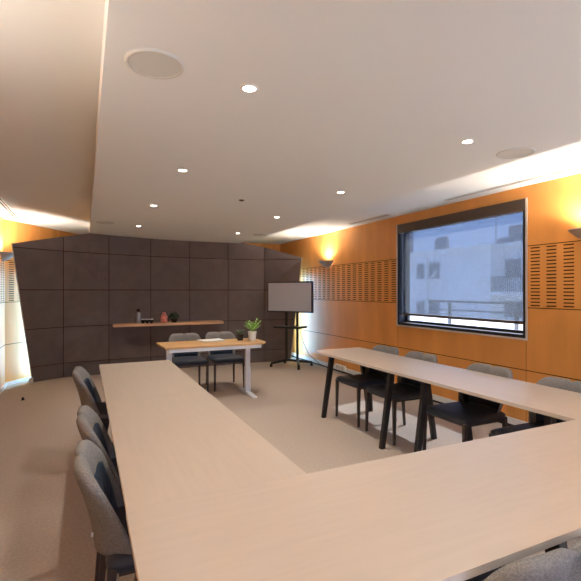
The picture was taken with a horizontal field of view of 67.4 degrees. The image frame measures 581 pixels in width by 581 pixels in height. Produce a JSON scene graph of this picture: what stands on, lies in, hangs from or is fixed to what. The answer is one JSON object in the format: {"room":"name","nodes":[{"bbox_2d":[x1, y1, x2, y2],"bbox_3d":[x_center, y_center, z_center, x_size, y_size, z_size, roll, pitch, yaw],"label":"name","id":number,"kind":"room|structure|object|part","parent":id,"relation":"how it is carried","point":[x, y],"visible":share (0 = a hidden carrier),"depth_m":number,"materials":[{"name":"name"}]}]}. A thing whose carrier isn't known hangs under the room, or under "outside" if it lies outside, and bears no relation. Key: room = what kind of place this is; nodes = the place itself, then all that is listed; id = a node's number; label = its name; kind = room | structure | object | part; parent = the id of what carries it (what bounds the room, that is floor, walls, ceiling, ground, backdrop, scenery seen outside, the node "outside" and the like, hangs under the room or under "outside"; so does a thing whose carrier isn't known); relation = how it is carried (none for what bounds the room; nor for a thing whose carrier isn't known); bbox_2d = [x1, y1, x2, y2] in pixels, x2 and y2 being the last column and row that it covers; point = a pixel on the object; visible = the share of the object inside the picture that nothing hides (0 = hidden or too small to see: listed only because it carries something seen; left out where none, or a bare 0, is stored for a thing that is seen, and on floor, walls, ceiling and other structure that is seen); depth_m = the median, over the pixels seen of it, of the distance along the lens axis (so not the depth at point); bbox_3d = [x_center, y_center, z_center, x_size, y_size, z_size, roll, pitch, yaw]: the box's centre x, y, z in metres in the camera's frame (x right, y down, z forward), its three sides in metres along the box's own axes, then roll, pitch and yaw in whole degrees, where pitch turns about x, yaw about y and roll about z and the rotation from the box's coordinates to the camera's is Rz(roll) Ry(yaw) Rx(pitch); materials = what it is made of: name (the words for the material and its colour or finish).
{"room":"conference room","nodes":[
{"label":"conference room","id":0,"kind":"room"},
{"bbox_2d":[0,215,4,387],"bbox_3d":[-2.161,0.185,1.651,0.300,2.530,10.830,0,0,-25],"label":"wall","id":1,"kind":"structure","parent":0,"point":[2,220],"depth_m":6.42,"materials":[{"name":"orange wood"}]},
{"bbox_2d":[0,251,12,260],"bbox_3d":[-4.100,-0.488,6.359,0.210,0.127,0.396,0,0,-25],"label":"wall lamp","id":2,"kind":"object","parent":1,"relation":"attached to","point":[5,256],"visible":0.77,"depth_m":6.24,"materials":[{"name":"beige metal"}]},
{"bbox_2d":[0,376,30,393],"bbox_3d":[-2.284,1.425,2.442,0.890,0.050,12.339,0,0,-21],"label":"baseboard","id":3,"kind":"structure","parent":1,"relation":"attached to","point":[6,384],"depth_m":6.73,"materials":[{"name":"white paint"}]},
{"bbox_2d":[3,219,77,382],"bbox_3d":[-4.221,0.185,7.490,0.035,2.530,1.770,0,0,9],"label":"wall","id":4,"kind":"structure","parent":0,"point":[17,366],"depth_m":6.82,"materials":[{"name":"orange wood"}]},
{"bbox_2d":[2,234,279,346],"bbox_3d":[-2.645,0.185,9.146,5.820,2.530,0.200,0,0,-25],"label":"wall","id":5,"kind":"structure","parent":0,"point":[276,247],"depth_m":10.04,"materials":[{"name":"orange wood"}]},
{"bbox_2d":[11,233,301,381],"bbox_3d":[-1.990,0.225,7.644,4.805,2.450,1.066,0,0,-25],"label":"wall","id":6,"kind":"structure","parent":0,"point":[73,289],"depth_m":7.69,"materials":[{"name":"brown"}]},
{"bbox_2d":[113,320,223,326],"bbox_3d":[-2.177,0.595,7.854,1.905,0.046,0.345,0,0,-25],"label":"wall shelf","id":7,"kind":"object","parent":6,"relation":"attached to","point":[206,321],"visible":0.84,"depth_m":7.72,"materials":[{"name":"brown wood"}]},
{"bbox_2d":[136,309,140,323],"bbox_3d":[-2.645,0.447,7.576,0.084,0.250,0.084,0,0,-25],"label":"water bottle","id":8,"kind":"object","parent":7,"relation":"on","point":[138,314],"visible":1,"depth_m":7.55,"materials":[{"name":"silver metal"}]},
{"bbox_2d":[160,312,167,322],"bbox_3d":[-2.250,0.478,7.751,0.124,0.188,0.124,0,0,-25],"label":"jar","id":9,"kind":"object","parent":7,"relation":"on","point":[163,319],"visible":1,"depth_m":7.70,"materials":[{"name":"ceramic"}]},
{"bbox_2d":[168,311,178,321],"bbox_3d":[-2.100,0.472,7.856,0.240,0.199,0.237,0,0,-25],"label":"potted plant","id":10,"kind":"object","parent":7,"relation":"on","point":[176,316],"visible":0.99,"depth_m":7.82,"materials":[{"name":"green plant"}]},
{"bbox_2d":[237,334,243,340],"bbox_3d":[-0.717,0.666,6.207,0.096,0.085,0.096,0,0,-25],"label":"pot","id":11,"kind":"object","parent":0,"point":[239,336],"depth_m":6.17,"materials":[{"name":"black ceramic"}]},
{"bbox_2d":[248,331,256,340],"bbox_3d":[-0.547,0.646,6.221,0.124,0.125,0.124,0,0,-25],"label":"pot","id":12,"kind":"object","parent":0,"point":[251,334],"depth_m":6.18,"materials":[{"name":"white ceramic"}]},
{"bbox_2d":[0,0,580,243],"bbox_3d":[-0.058,-1.125,3.511,5.690,0.410,12.800,0,0,-25],"label":"ceiling","id":13,"kind":"structure","parent":0,"point":[374,102],"depth_m":2.28,"materials":[{"name":"white paint"}]},
{"bbox_2d":[0,197,20,219],"bbox_3d":[-3.332,-1.077,4.907,0.076,0.005,3.736,0,0,-25],"label":"ceiling vent","id":14,"kind":"object","parent":13,"relation":"in","point":[3,204],"visible":1,"depth_m":5.78,"materials":[{"name":"white metal"}]},
{"bbox_2d":[96,221,113,223],"bbox_3d":[-2.509,-0.915,5.893,0.236,0.009,0.236,0,0,-25],"label":"ceiling speaker","id":15,"kind":"object","parent":13,"relation":"attached to","point":[99,222],"visible":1,"depth_m":5.86,"materials":[{"name":"grey"}]},
{"bbox_2d":[124,48,184,78],"bbox_3d":[-0.550,-0.915,1.769,0.236,0.009,0.236,0,0,-25],"label":"ceiling speaker","id":16,"kind":"object","parent":13,"relation":"attached to","point":[147,62],"visible":1,"depth_m":1.75,"materials":[{"name":"grey plastic"}]},
{"bbox_2d":[129,52,179,76],"bbox_3d":[-0.550,-0.917,1.769,0.206,0.004,0.206,0,0,-25],"label":"grille","id":17,"kind":"object","parent":16,"relation":"attached to","point":[147,64],"depth_m":1.76,"materials":[{"name":"grey metal"}]},
{"bbox_2d":[240,84,257,92],"bbox_3d":[-0.187,-0.917,1.979,0.084,0.006,0.084,0,0,-25],"label":"recessed light","id":18,"kind":"object","parent":13,"relation":"in","point":[248,88],"visible":1,"depth_m":1.98,"materials":[{"name":"white paint"}]},
{"bbox_2d":[349,214,390,224],"bbox_3d":[1.181,-1.077,6.638,0.076,0.005,1.016,0,0,-25],"label":"ceiling vent","id":19,"kind":"object","parent":13,"relation":"in","point":[385,214],"visible":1,"depth_m":6.60,"materials":[{"name":"grey metal"}]},
{"bbox_2d":[460,139,474,143],"bbox_3d":[1.090,-0.917,2.681,0.084,0.006,0.084,0,0,-25],"label":"recessed light","id":20,"kind":"object","parent":13,"relation":"in","point":[465,141],"visible":1,"depth_m":2.69,"materials":[{"name":"white"}]},
{"bbox_2d":[442,165,580,200],"bbox_3d":[2.689,-1.077,3.441,0.076,0.005,3.946,0,0,-25],"label":"ceiling vent","id":21,"kind":"object","parent":13,"relation":"in","point":[579,166],"visible":1,"depth_m":4.34,"materials":[{"name":"white metal"}]},
{"bbox_2d":[496,147,535,158],"bbox_3d":[1.502,-0.915,2.909,0.236,0.009,0.236,0,0,-25],"label":"ceiling speaker","id":22,"kind":"object","parent":13,"relation":"attached to","point":[518,152],"visible":1,"depth_m":2.89,"materials":[{"name":"grey"}]},
{"bbox_2d":[499,149,532,157],"bbox_3d":[1.502,-0.917,2.909,0.206,0.004,0.206,0,0,-25],"label":"grille","id":23,"kind":"object","parent":22,"relation":"attached to","point":[508,153],"depth_m":2.91,"materials":[{"name":"grey metal"}]},
{"bbox_2d":[0,356,580,580],"bbox_3d":[-0.058,1.550,3.511,5.690,0.200,12.800,0,0,-25],"label":"floor","id":24,"kind":"structure","parent":0,"point":[46,528],"depth_m":4.30,"materials":[{"name":"carpet"}]},
{"bbox_2d":[72,366,108,422],"bbox_3d":[-1.510,1.050,3.692,0.600,0.800,0.479,0,0,-22],"label":"chair","id":25,"kind":"object","parent":24,"relation":"on","point":[88,393],"visible":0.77,"depth_m":3.47,"materials":[{"name":"grey fabric"}]},
{"bbox_3d":[-1.688,0.825,3.621,0.217,0.350,0.479,0,0,-22],"label":"backrest","id":26,"kind":"part","parent":25,"relation":"part of","materials":[{"name":"grey fabric"}]},
{"bbox_3d":[-1.458,1.004,3.713,0.490,0.061,0.469,0,0,-22],"label":"seat","id":27,"kind":"part","parent":25,"relation":"part of","materials":[{"name":"grey fabric"}]},
{"bbox_2d":[76,405,121,580],"bbox_3d":[-0.858,1.050,2.427,0.600,0.800,0.479,0,0,-25],"label":"chair","id":28,"kind":"object","parent":24,"relation":"on","point":[90,426],"visible":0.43,"depth_m":2.34,"materials":[{"name":"grey fabric"}]},
{"bbox_3d":[-0.937,1.235,2.159,0.067,0.430,0.042,0,0,-25],"label":"leg","id":29,"kind":"part","parent":28,"relation":"part of","materials":[{"name":"grey"}]},
{"bbox_3d":[-1.032,0.825,2.346,0.217,0.350,0.479,0,0,-25],"label":"backrest","id":30,"kind":"part","parent":28,"relation":"part of","materials":[{"name":"grey fabric"}]},
{"bbox_3d":[-0.807,1.004,2.450,0.490,0.061,0.469,0,0,-25],"label":"seat","id":31,"kind":"part","parent":28,"relation":"part of","materials":[{"name":"grey fabric"}]},
{"bbox_2d":[73,440,135,580],"bbox_3d":[-0.589,1.050,1.857,0.600,0.800,0.479,0,0,-25],"label":"chair","id":32,"kind":"object","parent":24,"relation":"on","point":[101,491],"visible":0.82,"depth_m":1.62,"materials":[{"name":"grey fabric"}]},
{"bbox_3d":[-0.844,1.235,1.971,0.067,0.430,0.042,0,0,-25],"label":"leg","id":33,"kind":"part","parent":32,"relation":"part of","materials":[{"name":"grey"}]},
{"bbox_3d":[-0.668,1.235,1.589,0.067,0.430,0.042,0,0,-25],"label":"leg","id":34,"kind":"part","parent":32,"relation":"part of","materials":[{"name":"grey"}]},
{"bbox_3d":[-0.539,1.004,1.880,0.490,0.061,0.469,0,0,-25],"label":"seat","id":35,"kind":"part","parent":32,"relation":"part of","materials":[{"name":"grey fabric"}]},
{"bbox_3d":[-0.539,1.044,1.880,0.404,0.021,0.424,0,0,-25],"label":"seat frame","id":36,"kind":"part","parent":32,"relation":"part of","materials":[{"name":"grey"}]},
{"bbox_2d":[99,360,205,445],"bbox_3d":[-1.212,1.080,3.624,0.672,0.740,1.529,0,0,-25],"label":"meeting table","id":37,"kind":"object","parent":24,"relation":"on","point":[120,381],"visible":0.59,"depth_m":3.44,"materials":[{"name":"brown wood"}]},
{"bbox_3d":[-1.673,1.100,4.004,0.162,0.700,0.042,0,0,-25],"label":"leg","id":38,"kind":"part","parent":37,"relation":"part of","materials":[{"name":"black metal"}]},
{"bbox_2d":[169,333,208,391],"bbox_3d":[-1.499,1.050,6.364,0.479,0.800,0.600,0,0,-25],"label":"chair","id":39,"kind":"object","parent":24,"relation":"on","point":[183,358],"visible":0.56,"depth_m":6.44,"materials":[{"name":"grey fabric"}]},
{"bbox_3d":[-1.581,0.825,6.538,0.479,0.350,0.217,0,0,-25],"label":"backrest","id":40,"kind":"part","parent":39,"relation":"part of","materials":[{"name":"grey fabric"}]},
{"bbox_3d":[-1.475,1.004,6.314,0.469,0.061,0.490,0,0,-25],"label":"seat","id":41,"kind":"part","parent":39,"relation":"part of","materials":[{"name":"grey fabric"}]},
{"bbox_3d":[-1.387,1.235,6.620,0.042,0.430,0.067,0,0,-25],"label":"leg","id":42,"kind":"part","parent":39,"relation":"part of","materials":[{"name":"grey metal"}]},
{"bbox_3d":[-1.185,1.235,6.206,0.034,0.430,0.034,0,0,-25],"label":"leg","id":43,"kind":"part","parent":39,"relation":"part of","materials":[{"name":"grey metal"}]},
{"bbox_2d":[106,391,306,580],"bbox_3d":[-0.559,1.080,2.239,0.672,0.740,1.529,0,0,-25],"label":"meeting table","id":44,"kind":"object","parent":24,"relation":"on","point":[168,448],"visible":0.71,"depth_m":1.92,"materials":[{"name":"brown wood"}]},
{"bbox_2d":[156,338,265,397],"bbox_3d":[-1.061,1.079,5.951,1.400,0.741,0.650,0,0,-25],"label":"desk","id":45,"kind":"object","parent":24,"relation":"on","point":[228,344],"visible":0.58,"depth_m":5.83,"materials":[{"name":"brown wood"}]},
{"bbox_3d":[-1.583,1.097,5.677,0.080,0.646,0.060,0,0,-25],"label":"leg","id":46,"kind":"part","parent":45,"relation":"part of","materials":[{"name":"silver metal"}]},
{"bbox_2d":[197,338,224,341],"bbox_3d":[-1.113,0.700,6.109,0.330,0.019,0.220,0,0,-32],"label":"paper","id":47,"kind":"object","parent":45,"relation":"on","point":[216,339],"visible":1,"depth_m":6.05,"materials":[{"name":"white paper"}]},
{"bbox_2d":[235,329,244,340],"bbox_3d":[-0.714,0.627,6.207,0.198,0.165,0.174,0,0,-25],"label":"potted succulent","id":48,"kind":"object","parent":45,"relation":"on","point":[240,334],"visible":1,"depth_m":6.17,"materials":[{"name":"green plant"}]},
{"bbox_3d":[-0.607,1.097,6.138,0.080,0.646,0.060,0,0,-25],"label":"leg","id":49,"kind":"part","parent":45,"relation":"part of","materials":[{"name":"silver metal"}]},
{"bbox_2d":[243,318,260,340],"bbox_3d":[-0.548,0.554,6.227,0.274,0.310,0.268,0,0,-25],"label":"potted fern","id":50,"kind":"object","parent":45,"relation":"on","point":[251,334],"visible":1,"depth_m":6.20,"materials":[{"name":"green plant"}]},
{"bbox_2d":[205,331,244,391],"bbox_3d":[-1.006,1.050,6.597,0.479,0.800,0.600,0,0,-25],"label":"chair","id":51,"kind":"object","parent":24,"relation":"on","point":[217,356],"visible":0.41,"depth_m":6.64,"materials":[{"name":"grey fabric"}]},
{"bbox_3d":[-1.083,1.235,6.254,0.034,0.430,0.034,0,0,-25],"label":"leg","id":52,"kind":"part","parent":51,"relation":"part of","materials":[{"name":"grey metal"}]},
{"bbox_3d":[-1.088,0.825,6.770,0.479,0.350,0.217,0,0,-25],"label":"backrest","id":53,"kind":"part","parent":51,"relation":"part of","materials":[{"name":"grey fabric"}]},
{"bbox_3d":[-0.982,1.004,6.547,0.469,0.061,0.490,0,0,-25],"label":"seat","id":54,"kind":"part","parent":51,"relation":"part of","materials":[{"name":"grey fabric"}]},
{"bbox_3d":[-0.894,1.235,6.853,0.042,0.430,0.067,0,0,-25],"label":"leg","id":55,"kind":"part","parent":51,"relation":"part of","materials":[{"name":"grey metal"}]},
{"bbox_3d":[-0.692,1.235,6.438,0.034,0.430,0.034,0,0,-25],"label":"leg","id":56,"kind":"part","parent":51,"relation":"part of","materials":[{"name":"grey metal"}]},
{"bbox_2d":[270,312,312,369],"bbox_3d":[0.020,0.720,8.302,0.633,1.460,0.560,0,0,31],"label":"stand","id":57,"kind":"object","parent":24,"relation":"on","point":[286,326],"visible":0.91,"depth_m":8.25,"materials":[{"name":"black metal"}]},
{"bbox_3d":[-0.074,0.745,8.378,0.044,1.190,0.035,0,0,31],"label":"post","id":58,"kind":"part","parent":57,"relation":"part of","materials":[{"name":"black metal"}]},
{"bbox_2d":[273,325,306,328],"bbox_3d":[-0.006,0.693,8.259,0.540,0.035,0.340,0,0,31],"label":"tray","id":59,"kind":"object","parent":57,"relation":"on","point":[280,326],"depth_m":8.17,"materials":[{"name":"black metal"}]},
{"bbox_2d":[268,281,313,312],"bbox_3d":[-0.011,0.122,8.266,0.985,0.585,0.062,0,0,31],"label":"television","id":60,"kind":"object","parent":57,"relation":"attached to","point":[293,296],"visible":1,"depth_m":8.21,"materials":[{"name":"black"}]},
{"bbox_3d":[0.132,0.745,8.256,0.044,1.190,0.035,0,0,31],"label":"post","id":61,"kind":"part","parent":57,"relation":"part of","materials":[{"name":"black metal"}]},
{"bbox_2d":[299,329,340,371],"bbox_3d":[0.531,1.042,7.989,0.968,0.788,0.065,0,0,40],"label":"power cable","id":62,"kind":"object","parent":57,"relation":"attached to","point":[299,329],"visible":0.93,"depth_m":8.15,"materials":[{"name":"black plastic"}]},
{"bbox_2d":[126,442,580,580],"bbox_3d":[0.294,1.080,1.414,1.500,0.740,0.706,0,0,-25],"label":"meeting table","id":63,"kind":"object","parent":24,"relation":"on","point":[463,511],"visible":1,"depth_m":1.33,"materials":[{"name":"brown wood"}]},
{"bbox_3d":[0.885,1.100,1.391,0.042,0.700,0.162,0,0,-25],"label":"leg","id":64,"kind":"part","parent":63,"relation":"part of","materials":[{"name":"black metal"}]},
{"bbox_2d":[335,345,398,427],"bbox_3d":[0.882,1.050,4.939,0.600,0.800,0.479,0,0,-25],"label":"chair","id":65,"kind":"object","parent":24,"relation":"on","point":[371,377],"visible":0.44,"depth_m":4.90,"materials":[{"name":"grey fabric"}]},
{"bbox_3d":[0.539,1.235,5.016,0.034,0.430,0.034,0,0,-25],"label":"leg","id":66,"kind":"part","parent":65,"relation":"part of","materials":[{"name":"grey metal"}]},
{"bbox_3d":[0.724,1.235,4.625,0.034,0.430,0.034,0,0,-25],"label":"leg","id":67,"kind":"part","parent":65,"relation":"part of","materials":[{"name":"grey metal"}]},
{"bbox_3d":[0.833,1.004,4.915,0.490,0.061,0.469,0,0,-25],"label":"seat","id":68,"kind":"part","parent":65,"relation":"part of","materials":[{"name":"grey fabric"}]},
{"bbox_3d":[0.959,1.235,5.207,0.067,0.430,0.042,0,0,-25],"label":"leg","id":69,"kind":"part","parent":65,"relation":"part of","materials":[{"name":"grey metal"}]},
{"bbox_3d":[1.056,0.825,5.021,0.217,0.350,0.479,0,0,-25],"label":"backrest","id":70,"kind":"part","parent":65,"relation":"part of","materials":[{"name":"grey fabric"}]},
{"bbox_2d":[313,347,451,448],"bbox_3d":[0.891,1.080,4.616,0.672,0.740,1.529,0,0,-25],"label":"meeting table","id":71,"kind":"object","parent":24,"relation":"on","point":[392,364],"visible":0.9,"depth_m":4.29,"materials":[{"name":"beige wood"}]},
{"bbox_3d":[0.430,1.100,4.996,0.162,0.700,0.042,0,0,-25],"label":"leg","id":72,"kind":"part","parent":71,"relation":"part of","materials":[{"name":"black metal"}]},
{"bbox_3d":[0.891,1.100,5.213,0.162,0.700,0.042,0,0,-25],"label":"leg","id":73,"kind":"part","parent":71,"relation":"part of","materials":[{"name":"black metal"}]},
{"bbox_3d":[0.890,1.100,4.020,0.162,0.700,0.042,0,0,-25],"label":"leg","id":74,"kind":"part","parent":71,"relation":"part of","materials":[{"name":"black metal"}]},
{"bbox_3d":[1.351,1.100,4.237,0.162,0.700,0.042,0,0,-25],"label":"leg","id":75,"kind":"part","parent":71,"relation":"part of","materials":[{"name":"black metal"}]},
{"bbox_2d":[365,351,437,444],"bbox_3d":[1.134,1.050,4.405,0.600,0.800,0.479,0,0,-25],"label":"chair","id":76,"kind":"object","parent":24,"relation":"on","point":[405,389],"visible":0.42,"depth_m":4.38,"materials":[{"name":"grey fabric"}]},
{"bbox_3d":[0.791,1.235,4.482,0.034,0.430,0.034,0,0,-25],"label":"leg","id":77,"kind":"part","parent":76,"relation":"part of","materials":[{"name":"grey metal"}]},
{"bbox_3d":[1.084,1.004,4.381,0.490,0.061,0.469,0,0,-25],"label":"seat","id":78,"kind":"part","parent":76,"relation":"part of","materials":[{"name":"grey"}]},
{"bbox_3d":[0.976,1.235,4.091,0.034,0.430,0.034,0,0,-25],"label":"leg","id":79,"kind":"part","parent":76,"relation":"part of","materials":[{"name":"grey metal"}]},
{"bbox_3d":[1.084,1.044,4.381,0.404,0.021,0.424,0,0,-25],"label":"seat frame","id":80,"kind":"part","parent":76,"relation":"part of","materials":[{"name":"grey metal"}]},
{"bbox_3d":[1.211,1.235,4.673,0.067,0.430,0.042,0,0,-25],"label":"leg","id":81,"kind":"part","parent":76,"relation":"part of","materials":[{"name":"grey metal"}]},
{"bbox_3d":[1.308,0.825,4.487,0.217,0.350,0.479,0,0,-25],"label":"backrest","id":82,"kind":"part","parent":76,"relation":"part of","materials":[{"name":"grey fabric"}]},
{"bbox_2d":[422,363,512,450],"bbox_3d":[1.493,1.050,3.645,0.600,0.800,0.479,0,0,-25],"label":"chair","id":83,"kind":"object","parent":24,"relation":"on","point":[479,411],"visible":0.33,"depth_m":3.57,"materials":[{"name":"grey fabric"}]},
{"bbox_3d":[1.150,1.235,3.722,0.034,0.430,0.034,0,0,-25],"label":"leg","id":84,"kind":"part","parent":83,"relation":"part of","materials":[{"name":"grey metal"}]},
{"bbox_3d":[1.334,1.235,3.332,0.034,0.430,0.034,0,0,-25],"label":"leg","id":85,"kind":"part","parent":83,"relation":"part of","materials":[{"name":"grey metal"}]},
{"bbox_3d":[1.443,1.004,3.622,0.490,0.061,0.469,0,0,-25],"label":"seat","id":86,"kind":"part","parent":83,"relation":"part of","materials":[{"name":"grey"}]},
{"bbox_3d":[1.443,1.044,3.622,0.404,0.021,0.424,0,0,-25],"label":"seat frame","id":87,"kind":"part","parent":83,"relation":"part of","materials":[{"name":"grey metal"}]},
{"bbox_3d":[1.666,0.825,3.727,0.217,0.350,0.479,0,0,-25],"label":"backrest","id":88,"kind":"part","parent":83,"relation":"part of","materials":[{"name":"grey fabric"}]},
{"bbox_3d":[1.748,1.235,3.534,0.067,0.430,0.042,0,0,-25],"label":"leg","id":89,"kind":"part","parent":83,"relation":"part of","materials":[{"name":"grey metal"}]},
{"bbox_2d":[397,367,580,451],"bbox_3d":[1.544,1.080,3.231,0.672,0.740,1.529,0,0,-25],"label":"meeting table","id":90,"kind":"object","parent":24,"relation":"on","point":[551,402],"visible":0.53,"depth_m":3.19,"materials":[{"name":"beige wood"}]},
{"bbox_3d":[1.084,1.100,3.610,0.162,0.700,0.042,0,0,-25],"label":"leg","id":91,"kind":"part","parent":90,"relation":"part of","materials":[{"name":"black metal"}]},
{"bbox_3d":[1.544,1.100,3.828,0.162,0.700,0.042,0,0,-25],"label":"leg","id":92,"kind":"part","parent":90,"relation":"part of","materials":[{"name":"black metal"}]},
{"bbox_3d":[1.544,1.100,2.635,0.162,0.700,0.042,0,0,-25],"label":"leg","id":93,"kind":"part","parent":90,"relation":"part of","materials":[{"name":"black metal"}]},
{"bbox_2d":[465,539,580,580],"bbox_3d":[0.597,1.050,1.359,0.479,0.800,0.600,0,0,-25],"label":"chair","id":94,"kind":"object","parent":24,"relation":"on","point":[560,564],"visible":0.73,"depth_m":1.06,"materials":[{"name":"grey fabric"}]},
{"bbox_3d":[0.574,1.004,1.409,0.469,0.061,0.490,0,0,-25],"label":"seat","id":95,"kind":"part","parent":94,"relation":"part of","materials":[{"name":"grey"}]},
{"bbox_2d":[467,419,580,567],"bbox_3d":[1.651,1.080,2.054,1.500,0.740,0.706,0,0,-25],"label":"meeting table","id":96,"kind":"object","parent":24,"relation":"on","point":[554,450],"visible":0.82,"depth_m":1.97,"materials":[{"name":"beige wood"}]},
{"bbox_2d":[489,376,580,436],"bbox_3d":[1.783,1.050,3.030,0.600,0.800,0.479,0,0,-25],"label":"chair","id":97,"kind":"object","parent":24,"relation":"on","point":[535,420],"visible":0.2,"depth_m":3.16,"materials":[{"name":"grey fabric"}]},
{"bbox_3d":[1.733,1.004,3.007,0.490,0.061,0.469,0,0,-25],"label":"seat","id":98,"kind":"part","parent":97,"relation":"part of","materials":[{"name":"grey fabric"}]},
{"bbox_3d":[1.956,0.825,3.112,0.217,0.350,0.479,0,0,-25],"label":"backrest","id":99,"kind":"part","parent":97,"relation":"part of","materials":[{"name":"grey fabric"}]},
{"bbox_2d":[280,173,580,421],"bbox_3d":[2.459,0.185,4.643,0.170,2.530,12.300,0,0,-25],"label":"wall","id":100,"kind":"structure","parent":0,"point":[355,297],"depth_m":5.33,"materials":[{"name":"orange wood"}]},
{"bbox_2d":[318,260,333,267],"bbox_3d":[0.623,-0.488,8.089,0.210,0.127,0.396,0,0,-25],"label":"wall lamp","id":101,"kind":"object","parent":100,"relation":"attached to","point":[326,263],"visible":1,"depth_m":8.00,"materials":[{"name":"beige metal"}]},
{"bbox_2d":[335,364,345,371],"bbox_3d":[0.881,1.360,7.691,0.040,0.090,0.320,0,0,-25],"label":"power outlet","id":102,"kind":"object","parent":100,"relation":"attached to","point":[337,366],"visible":1,"depth_m":7.65,"materials":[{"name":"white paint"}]},
{"bbox_2d":[291,352,527,425],"bbox_3d":[2.372,1.403,4.602,0.021,0.095,12.300,0,0,-25],"label":"baseboard","id":103,"kind":"structure","parent":100,"relation":"attached to","point":[438,399],"depth_m":5.67,"materials":[{"name":"white paint"}]},
{"bbox_2d":[397,198,524,232],"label":"roller blind","id":104,"kind":"object","parent":100,"relation":"attached to","point":[501,209],"depth_m":5.19,"materials":[{"name":"black fabric"}]},
{"bbox_2d":[396,198,527,340],"bbox_3d":[2.070,-0.220,5.454,0.182,1.470,2.080,0,0,-25],"label":"window","id":105,"kind":"structure","parent":100,"relation":"in","point":[402,239],"depth_m":5.73,"materials":[{"name":"black metal"}]},
{"bbox_3d":[2.120,-0.230,5.478,0.050,1.380,1.970,0,0,-25],"label":"frame","id":106,"kind":"part","parent":105,"relation":"part of","materials":[{"name":"black metal"}]},
{"bbox_2d":[403,313,522,323],"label":"roller blind","id":107,"kind":"object","parent":100,"relation":"attached to","point":[408,314],"depth_m":5.25,"materials":[{"name":"brown metal"}]},
{"bbox_2d":[568,227,580,238],"bbox_3d":[2.624,-0.488,3.848,0.210,0.127,0.396,0,0,-25],"label":"wall lamp","id":108,"kind":"object","parent":100,"relation":"attached to","point":[576,232],"visible":1,"depth_m":3.89,"materials":[{"name":"beige metal"}]},
{"label":"outside","id":109,"kind":"structure","parent":0,"visible":0},
{"bbox_3d":[65.900,13.550,53.203,155.400,0.200,280.000,0,0,-25],"label":"ground","id":110,"kind":"structure","parent":109,"visible":0},
{"bbox_2d":[410,232,412,252],"bbox_3d":[12.091,-0.250,63.200,4.200,27.400,12.000,0,0,-25],"label":"neighbouring building","id":111,"kind":"structure","parent":110,"relation":"on","point":[411,233],"depth_m":58.53,"materials":[{"name":"grey"}]},
{"bbox_2d":[410,224,522,320],"bbox_3d":[18.514,4.150,28.637,10.476,18.600,28.000,0,0,-25],"label":"apartment building","id":112,"kind":"structure","parent":110,"relation":"on","point":[492,272],"depth_m":29.98,"materials":[{"name":"grey"}]},
{"bbox_3d":[10.254,1.380,34.431,0.009,0.900,0.770,0,0,-25],"label":"pane","id":113,"kind":"part","parent":112,"relation":"part of","materials":[{"name":"grey"}]},
{"bbox_3d":[10.254,-1.515,34.431,0.009,1.070,0.770,0,0,-25],"label":"pane","id":114,"kind":"part","parent":112,"relation":"part of","materials":[{"name":"grey"}]},
{"bbox_3d":[10.894,1.380,33.075,0.009,0.900,0.970,0,0,-25],"label":"pane","id":115,"kind":"part","parent":112,"relation":"part of","materials":[{"name":"grey"}]},
{"bbox_3d":[10.894,-1.515,33.075,0.009,1.070,0.970,0,0,-25],"label":"pane","id":116,"kind":"part","parent":112,"relation":"part of","materials":[{"name":"grey"}]},
{"bbox_2d":[496,237,513,243],"bbox_3d":[14.353,-3.350,29.106,1.100,0.500,1.100,0,0,-25],"label":"roof vent","id":117,"kind":"object","parent":112,"relation":"attached to","point":[503,240],"depth_m":28.75,"materials":[{"name":"grey"}]},
{"bbox_3d":[14.339,-0.405,25.948,0.040,1.010,5.700,0,0,-25],"label":"railing","id":118,"kind":"part","parent":112,"relation":"part of","materials":[{"name":"grey"}]},
{"bbox_3d":[14.454,-1.450,28.341,0.009,1.040,0.970,0,0,-25],"label":"pane","id":119,"kind":"part","parent":112,"relation":"part of","materials":[{"name":"grey"}]},
{"bbox_3d":[14.454,1.225,28.341,0.009,0.890,1.170,0,0,-25],"label":"pane","id":120,"kind":"part","parent":112,"relation":"part of","materials":[{"name":"grey"}]},
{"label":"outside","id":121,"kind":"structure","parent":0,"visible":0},
{"bbox_2d":[410,313,522,329],"bbox_3d":[4.172,1.300,6.391,3.800,1.300,20.000,0,0,-25],"label":"floor","id":122,"kind":"structure","parent":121,"point":[417,318],"depth_m":10.24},
{"bbox_2d":[428,300,522,329],"bbox_3d":[4.974,0.945,8.207,0.060,1.410,6.600,0,0,-25],"label":"terrace railing","id":123,"kind":"object","parent":122,"relation":"on","point":[516,313],"visible":0.44,"depth_m":9.60,"materials":[{"name":"grey metal"}]},
{"bbox_3d":[3.860,0.970,10.567,0.060,1.360,0.060,0,0,-25],"label":"post","id":124,"kind":"part","parent":123,"relation":"part of","materials":[{"name":"grey metal"}]},
{"bbox_3d":[4.974,0.362,8.207,0.060,0.245,6.600,0,0,-25],"label":"rail","id":125,"kind":"part","parent":123,"relation":"part of","materials":[{"name":"grey metal"}]},
{"bbox_3d":[4.633,0.970,8.930,0.060,1.360,0.060,0,0,-25],"label":"post","id":126,"kind":"part","parent":123,"relation":"part of","materials":[{"name":"grey metal"}]}
]}

